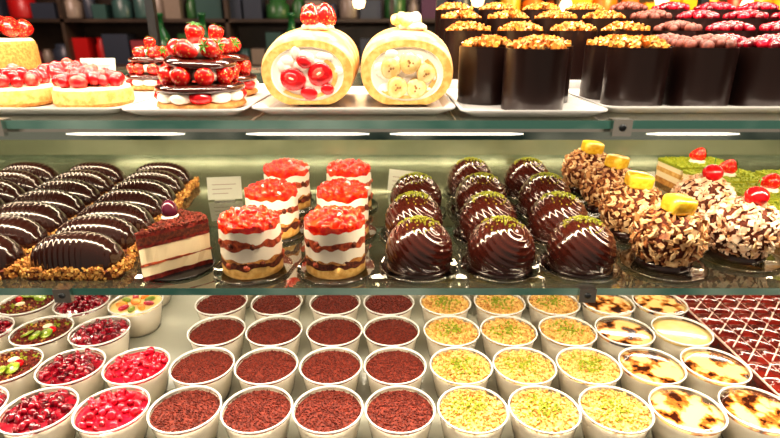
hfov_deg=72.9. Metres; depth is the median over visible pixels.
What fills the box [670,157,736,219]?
cake
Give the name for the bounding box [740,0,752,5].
pendant lamp
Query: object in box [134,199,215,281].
cake slice
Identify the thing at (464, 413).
cup
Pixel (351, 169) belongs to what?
cake
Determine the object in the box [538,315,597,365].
cup
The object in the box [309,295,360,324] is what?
cup
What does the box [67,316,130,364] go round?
cup
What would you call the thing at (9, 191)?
chocolate eclair
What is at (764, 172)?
slice
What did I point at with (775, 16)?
cake
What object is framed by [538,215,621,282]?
cake
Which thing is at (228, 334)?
cup
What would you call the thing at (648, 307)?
cup
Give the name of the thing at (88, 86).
tart
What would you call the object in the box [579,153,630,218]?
cake
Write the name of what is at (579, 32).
cake
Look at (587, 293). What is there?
clip
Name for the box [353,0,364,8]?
pendant lamp
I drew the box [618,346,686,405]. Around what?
cup
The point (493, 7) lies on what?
cake
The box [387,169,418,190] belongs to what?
price card
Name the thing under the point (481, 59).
cake
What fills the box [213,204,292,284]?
cake
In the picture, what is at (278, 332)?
cup
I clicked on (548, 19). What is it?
cake
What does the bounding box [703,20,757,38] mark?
cake
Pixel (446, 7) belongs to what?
cake
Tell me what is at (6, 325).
cup
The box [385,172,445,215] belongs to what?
cake
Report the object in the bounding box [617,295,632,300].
cup
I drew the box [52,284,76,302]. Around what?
clip
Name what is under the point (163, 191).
eclair
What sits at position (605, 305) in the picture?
cup
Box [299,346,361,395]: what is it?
cup
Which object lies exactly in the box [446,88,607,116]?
serving plate
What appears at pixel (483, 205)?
cake
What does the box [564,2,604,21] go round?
cake
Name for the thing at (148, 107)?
serving plate
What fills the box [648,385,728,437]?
cup
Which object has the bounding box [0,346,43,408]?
cup
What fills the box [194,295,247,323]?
cup
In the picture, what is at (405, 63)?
cake
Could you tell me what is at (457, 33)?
cake
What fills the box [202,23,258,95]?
cake
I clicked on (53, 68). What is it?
tart
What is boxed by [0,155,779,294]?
glass shelf
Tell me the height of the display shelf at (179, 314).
0.012 m
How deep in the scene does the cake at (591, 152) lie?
0.85 m
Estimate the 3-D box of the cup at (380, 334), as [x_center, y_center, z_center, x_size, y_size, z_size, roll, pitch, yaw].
[0.002,0.182,0.770,0.082,0.050,0.082,18,27,40]
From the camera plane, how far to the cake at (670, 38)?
0.60 m
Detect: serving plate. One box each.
[0,81,154,113]
[122,84,270,115]
[252,86,454,113]
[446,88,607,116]
[568,88,779,112]
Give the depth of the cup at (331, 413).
0.60 m
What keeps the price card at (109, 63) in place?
on the glass shelf at (250, 118)
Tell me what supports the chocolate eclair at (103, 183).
on the glass shelf at (720, 280)
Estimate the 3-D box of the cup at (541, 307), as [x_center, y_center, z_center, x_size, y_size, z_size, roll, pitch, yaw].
[0.260,0.153,0.847,0.082,0.053,0.082,-16,25,-36]
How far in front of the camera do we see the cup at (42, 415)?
0.60 m
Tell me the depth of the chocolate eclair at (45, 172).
0.88 m
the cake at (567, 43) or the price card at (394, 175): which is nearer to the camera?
the cake at (567, 43)
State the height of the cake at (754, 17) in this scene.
0.073 m
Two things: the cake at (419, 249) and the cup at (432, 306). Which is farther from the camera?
the cup at (432, 306)
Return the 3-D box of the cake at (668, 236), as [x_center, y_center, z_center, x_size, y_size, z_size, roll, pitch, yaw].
[0.315,0.013,0.596,0.095,0.088,0.095,1,20,3]
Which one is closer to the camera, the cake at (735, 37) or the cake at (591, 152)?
the cake at (735, 37)
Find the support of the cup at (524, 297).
on the display case base
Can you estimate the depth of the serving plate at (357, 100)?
0.56 m
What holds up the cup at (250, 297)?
on the display case base
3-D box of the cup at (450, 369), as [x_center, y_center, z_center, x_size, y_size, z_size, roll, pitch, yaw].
[0.092,0.210,0.691,0.082,0.053,0.082,-8,21,-20]
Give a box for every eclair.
[0,170,43,191]
[0,179,25,203]
[0,201,69,234]
[0,215,52,253]
[0,234,31,279]
[2,162,58,181]
[14,189,86,218]
[18,231,135,280]
[35,179,101,205]
[53,170,114,194]
[55,215,138,256]
[68,162,125,184]
[77,201,160,230]
[95,189,162,221]
[109,179,183,208]
[123,170,191,199]
[135,162,199,190]
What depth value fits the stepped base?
0.69 m
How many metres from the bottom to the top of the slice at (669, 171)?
0.066 m
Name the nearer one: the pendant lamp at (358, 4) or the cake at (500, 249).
the cake at (500, 249)
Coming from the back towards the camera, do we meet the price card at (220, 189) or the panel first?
the panel
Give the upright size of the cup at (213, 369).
0.050 m
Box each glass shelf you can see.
[0,70,779,139]
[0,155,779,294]
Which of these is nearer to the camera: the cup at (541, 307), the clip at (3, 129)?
the clip at (3, 129)
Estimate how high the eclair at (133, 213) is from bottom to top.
0.047 m
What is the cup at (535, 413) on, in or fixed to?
on the display case base
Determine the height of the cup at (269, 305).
0.050 m
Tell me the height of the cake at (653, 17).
0.074 m
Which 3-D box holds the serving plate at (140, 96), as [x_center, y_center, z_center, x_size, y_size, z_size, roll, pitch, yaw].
[-0.414,-0.152,0.650,0.292,0.008,0.275,0,20,0]
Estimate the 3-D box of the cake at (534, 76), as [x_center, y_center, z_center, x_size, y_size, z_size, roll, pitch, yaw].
[0.147,-0.149,0.537,0.063,0.073,0.062,8,22,22]
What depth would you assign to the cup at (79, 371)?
0.67 m
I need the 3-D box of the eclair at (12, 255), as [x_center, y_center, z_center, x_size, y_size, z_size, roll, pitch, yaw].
[-0.467,0.037,0.594,0.114,0.047,0.056,0,20,0]
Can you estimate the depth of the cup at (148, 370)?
0.68 m
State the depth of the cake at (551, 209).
0.67 m
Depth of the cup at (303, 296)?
0.92 m
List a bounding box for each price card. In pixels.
[80,58,115,70]
[207,176,241,201]
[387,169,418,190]
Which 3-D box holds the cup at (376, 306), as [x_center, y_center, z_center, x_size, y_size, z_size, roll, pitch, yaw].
[-0.002,0.154,0.848,0.082,0.050,0.082,7,21,19]
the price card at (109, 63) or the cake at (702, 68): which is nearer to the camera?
the cake at (702, 68)
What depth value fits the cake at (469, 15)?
0.76 m
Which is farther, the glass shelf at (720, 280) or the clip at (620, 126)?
the glass shelf at (720, 280)
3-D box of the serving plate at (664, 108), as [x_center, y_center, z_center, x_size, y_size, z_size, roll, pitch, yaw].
[0.418,-0.137,0.607,0.404,0.008,0.165,0,20,0]
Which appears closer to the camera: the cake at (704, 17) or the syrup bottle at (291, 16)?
the cake at (704, 17)
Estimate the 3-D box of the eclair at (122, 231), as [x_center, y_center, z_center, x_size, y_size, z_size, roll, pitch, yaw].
[-0.358,0.018,0.645,0.114,0.047,0.056,0,20,-1]
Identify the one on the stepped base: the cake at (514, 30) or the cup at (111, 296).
the cake at (514, 30)
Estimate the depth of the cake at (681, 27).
0.68 m
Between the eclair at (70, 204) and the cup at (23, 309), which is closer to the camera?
the eclair at (70, 204)
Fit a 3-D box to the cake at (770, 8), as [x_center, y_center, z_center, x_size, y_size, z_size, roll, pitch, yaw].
[0.591,-0.314,0.856,0.062,0.073,0.062,0,20,0]
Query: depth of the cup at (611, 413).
0.60 m
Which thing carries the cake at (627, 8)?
on the stepped base
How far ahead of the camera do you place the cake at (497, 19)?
0.76 m
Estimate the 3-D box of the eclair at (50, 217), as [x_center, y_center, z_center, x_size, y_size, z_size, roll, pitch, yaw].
[-0.478,0.000,0.696,0.114,0.047,0.056,0,20,1]
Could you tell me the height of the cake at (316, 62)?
0.101 m
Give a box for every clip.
[0,117,10,135]
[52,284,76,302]
[576,284,596,302]
[608,117,632,135]
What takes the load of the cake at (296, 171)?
on the glass shelf at (720, 280)
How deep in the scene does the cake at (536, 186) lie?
0.76 m
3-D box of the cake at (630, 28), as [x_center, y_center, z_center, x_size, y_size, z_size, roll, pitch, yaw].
[0.312,-0.228,0.710,0.063,0.073,0.062,-8,21,-21]
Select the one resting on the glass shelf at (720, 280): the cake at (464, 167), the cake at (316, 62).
the cake at (464, 167)
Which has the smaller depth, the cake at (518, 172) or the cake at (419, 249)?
the cake at (419, 249)
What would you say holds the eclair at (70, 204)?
on the glass shelf at (720, 280)
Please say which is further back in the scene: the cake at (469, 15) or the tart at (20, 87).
the cake at (469, 15)
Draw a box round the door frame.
[116,0,709,69]
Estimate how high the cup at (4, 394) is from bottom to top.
0.055 m
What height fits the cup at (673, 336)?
0.050 m
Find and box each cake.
[0,16,41,68]
[125,36,168,90]
[154,21,246,108]
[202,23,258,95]
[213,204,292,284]
[244,178,303,243]
[261,3,358,103]
[263,158,316,213]
[296,205,374,284]
[316,178,376,240]
[326,159,377,211]
[361,11,452,103]
[379,191,442,241]
[379,215,458,282]
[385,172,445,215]
[435,2,473,36]
[439,9,481,41]
[442,157,492,198]
[444,21,491,78]
[449,172,506,216]
[452,191,517,243]
[457,34,512,104]
[460,215,540,282]
[478,2,516,25]
[486,9,529,34]
[496,20,544,44]
[501,35,568,109]
[503,157,548,199]
[513,172,570,218]
[521,1,560,29]
[525,190,587,245]
[528,34,573,102]
[533,10,577,34]
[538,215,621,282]
[548,20,597,78]
[561,140,606,198]
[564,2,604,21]
[579,34,629,99]
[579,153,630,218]
[581,9,625,37]
[598,170,663,245]
[599,20,650,36]
[600,35,671,105]
[608,1,647,20]
[618,193,710,281]
[627,8,673,34]
[651,1,689,18]
[651,20,703,36]
[655,33,688,46]
[663,33,739,105]
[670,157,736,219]
[674,9,722,30]
[693,1,735,17]
[701,178,779,272]
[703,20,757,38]
[718,33,746,43]
[722,9,770,29]
[728,34,779,105]
[736,1,779,16]
[755,21,779,35]
[769,12,779,21]
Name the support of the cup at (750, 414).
on the display case base
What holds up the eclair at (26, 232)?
on the glass shelf at (720, 280)
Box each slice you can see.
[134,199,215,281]
[655,147,738,188]
[681,159,763,183]
[727,173,779,200]
[755,169,779,175]
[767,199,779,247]
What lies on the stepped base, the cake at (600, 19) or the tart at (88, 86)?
the cake at (600, 19)
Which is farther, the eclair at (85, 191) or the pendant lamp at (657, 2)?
the pendant lamp at (657, 2)
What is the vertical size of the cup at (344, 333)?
0.050 m
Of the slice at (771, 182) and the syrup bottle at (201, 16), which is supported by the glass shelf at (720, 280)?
the slice at (771, 182)
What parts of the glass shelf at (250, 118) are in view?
shelf, rail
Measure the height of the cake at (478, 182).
0.061 m
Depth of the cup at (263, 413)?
0.60 m
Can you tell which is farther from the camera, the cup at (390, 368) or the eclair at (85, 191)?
the eclair at (85, 191)
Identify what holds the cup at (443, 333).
on the display case base
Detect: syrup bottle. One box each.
[157,13,170,55]
[197,13,208,38]
[286,13,295,31]
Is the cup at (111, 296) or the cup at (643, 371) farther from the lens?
the cup at (111, 296)
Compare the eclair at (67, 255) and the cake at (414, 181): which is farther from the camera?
the cake at (414, 181)
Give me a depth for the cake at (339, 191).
0.67 m
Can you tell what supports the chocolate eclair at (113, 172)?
on the glass shelf at (720, 280)
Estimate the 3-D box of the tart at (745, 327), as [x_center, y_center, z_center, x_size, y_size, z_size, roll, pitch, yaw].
[0.664,0.181,0.786,0.391,0.043,0.446,0,20,0]
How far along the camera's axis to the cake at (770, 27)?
0.69 m
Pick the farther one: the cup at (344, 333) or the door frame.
the door frame
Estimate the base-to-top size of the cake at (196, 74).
0.086 m
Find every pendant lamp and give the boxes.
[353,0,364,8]
[471,0,483,6]
[560,0,571,11]
[655,0,668,4]
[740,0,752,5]
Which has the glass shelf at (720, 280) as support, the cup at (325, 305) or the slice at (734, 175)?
the slice at (734, 175)
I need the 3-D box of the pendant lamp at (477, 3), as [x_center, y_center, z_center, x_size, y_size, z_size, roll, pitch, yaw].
[0.330,-1.482,1.748,0.048,1.450,0.048,0,20,0]
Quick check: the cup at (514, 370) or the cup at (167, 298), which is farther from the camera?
the cup at (167, 298)
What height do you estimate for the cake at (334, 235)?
0.074 m
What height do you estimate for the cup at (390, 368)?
0.050 m
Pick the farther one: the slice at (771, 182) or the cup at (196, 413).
the slice at (771, 182)
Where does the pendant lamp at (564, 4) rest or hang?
hanging from the ceiling
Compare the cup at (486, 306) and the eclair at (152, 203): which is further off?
the cup at (486, 306)
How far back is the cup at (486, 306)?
0.83 m
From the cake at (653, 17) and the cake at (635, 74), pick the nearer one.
the cake at (635, 74)
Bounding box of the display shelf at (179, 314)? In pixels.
[0,295,721,437]
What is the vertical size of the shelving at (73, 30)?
1.950 m
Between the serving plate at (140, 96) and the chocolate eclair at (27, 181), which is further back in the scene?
the chocolate eclair at (27, 181)
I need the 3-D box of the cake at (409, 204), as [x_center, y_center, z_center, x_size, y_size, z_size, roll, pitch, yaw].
[0.031,-0.006,0.686,0.092,0.061,0.091,-6,21,-16]
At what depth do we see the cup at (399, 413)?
0.60 m
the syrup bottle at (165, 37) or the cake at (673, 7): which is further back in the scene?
the syrup bottle at (165, 37)
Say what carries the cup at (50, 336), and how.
on the display case base
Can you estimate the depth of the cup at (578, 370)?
0.68 m
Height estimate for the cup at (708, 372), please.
0.050 m
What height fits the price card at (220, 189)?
0.037 m
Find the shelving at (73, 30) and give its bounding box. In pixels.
[0,0,779,64]
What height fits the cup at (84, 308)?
0.055 m
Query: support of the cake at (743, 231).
on the glass shelf at (720, 280)
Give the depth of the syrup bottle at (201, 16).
2.24 m
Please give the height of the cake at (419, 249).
0.061 m
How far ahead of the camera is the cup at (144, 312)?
0.83 m
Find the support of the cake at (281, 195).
on the glass shelf at (720, 280)
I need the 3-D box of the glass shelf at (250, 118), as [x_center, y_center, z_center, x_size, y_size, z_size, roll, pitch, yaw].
[0.000,-0.189,0.792,1.900,0.021,0.618,0,20,0]
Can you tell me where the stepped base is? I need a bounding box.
[445,79,580,93]
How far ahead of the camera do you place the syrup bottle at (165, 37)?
2.25 m
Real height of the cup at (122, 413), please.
0.056 m
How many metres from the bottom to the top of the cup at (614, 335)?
0.050 m
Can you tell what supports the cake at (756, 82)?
on the serving plate at (664, 108)
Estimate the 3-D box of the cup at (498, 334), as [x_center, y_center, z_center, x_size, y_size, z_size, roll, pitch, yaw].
[0.171,0.181,0.769,0.082,0.053,0.082,-18,26,-40]
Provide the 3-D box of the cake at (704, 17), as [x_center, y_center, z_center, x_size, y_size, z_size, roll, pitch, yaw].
[0.452,-0.272,0.782,0.062,0.073,0.062,-9,22,-23]
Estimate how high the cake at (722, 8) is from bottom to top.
0.073 m
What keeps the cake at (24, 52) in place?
on the glass shelf at (250, 118)
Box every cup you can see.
[0,295,55,331]
[0,315,14,355]
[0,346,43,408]
[0,386,8,437]
[0,386,78,437]
[8,315,73,367]
[34,347,105,407]
[52,295,110,331]
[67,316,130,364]
[71,385,150,437]
[101,346,169,406]
[107,295,163,337]
[110,295,123,301]
[129,295,171,307]
[146,385,221,437]
[168,346,234,401]
[187,315,245,363]
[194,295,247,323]
[220,385,292,437]
[234,346,297,395]
[245,315,302,355]
[246,295,255,307]
[250,295,302,323]
[292,385,363,437]
[294,295,306,306]
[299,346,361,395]
[306,315,362,355]
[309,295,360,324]
[363,295,413,322]
[363,315,419,356]
[364,346,426,396]
[364,385,435,437]
[420,295,470,322]
[423,315,479,358]
[430,346,492,397]
[437,385,508,437]
[474,295,525,327]
[480,315,537,364]
[492,346,556,404]
[508,385,581,437]
[519,295,528,307]
[527,295,580,333]
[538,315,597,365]
[556,346,622,405]
[578,385,654,437]
[582,295,635,327]
[594,315,655,362]
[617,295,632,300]
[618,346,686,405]
[632,295,688,328]
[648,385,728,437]
[651,315,713,364]
[680,346,752,408]
[718,385,779,437]
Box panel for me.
[0,140,779,154]
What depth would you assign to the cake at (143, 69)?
0.70 m
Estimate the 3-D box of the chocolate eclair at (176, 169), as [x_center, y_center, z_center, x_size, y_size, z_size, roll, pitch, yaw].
[-0.388,-0.074,0.899,0.114,0.047,0.056,0,20,1]
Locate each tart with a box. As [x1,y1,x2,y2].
[0,63,53,107]
[33,58,86,82]
[51,63,134,107]
[666,295,779,402]
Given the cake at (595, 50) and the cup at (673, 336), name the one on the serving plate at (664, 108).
the cake at (595, 50)
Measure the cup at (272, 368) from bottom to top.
0.050 m
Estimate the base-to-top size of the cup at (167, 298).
0.056 m
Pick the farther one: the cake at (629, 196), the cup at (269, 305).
the cup at (269, 305)
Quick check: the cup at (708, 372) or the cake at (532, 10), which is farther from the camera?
the cake at (532, 10)
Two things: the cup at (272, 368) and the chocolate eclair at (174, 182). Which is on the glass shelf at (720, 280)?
the chocolate eclair at (174, 182)

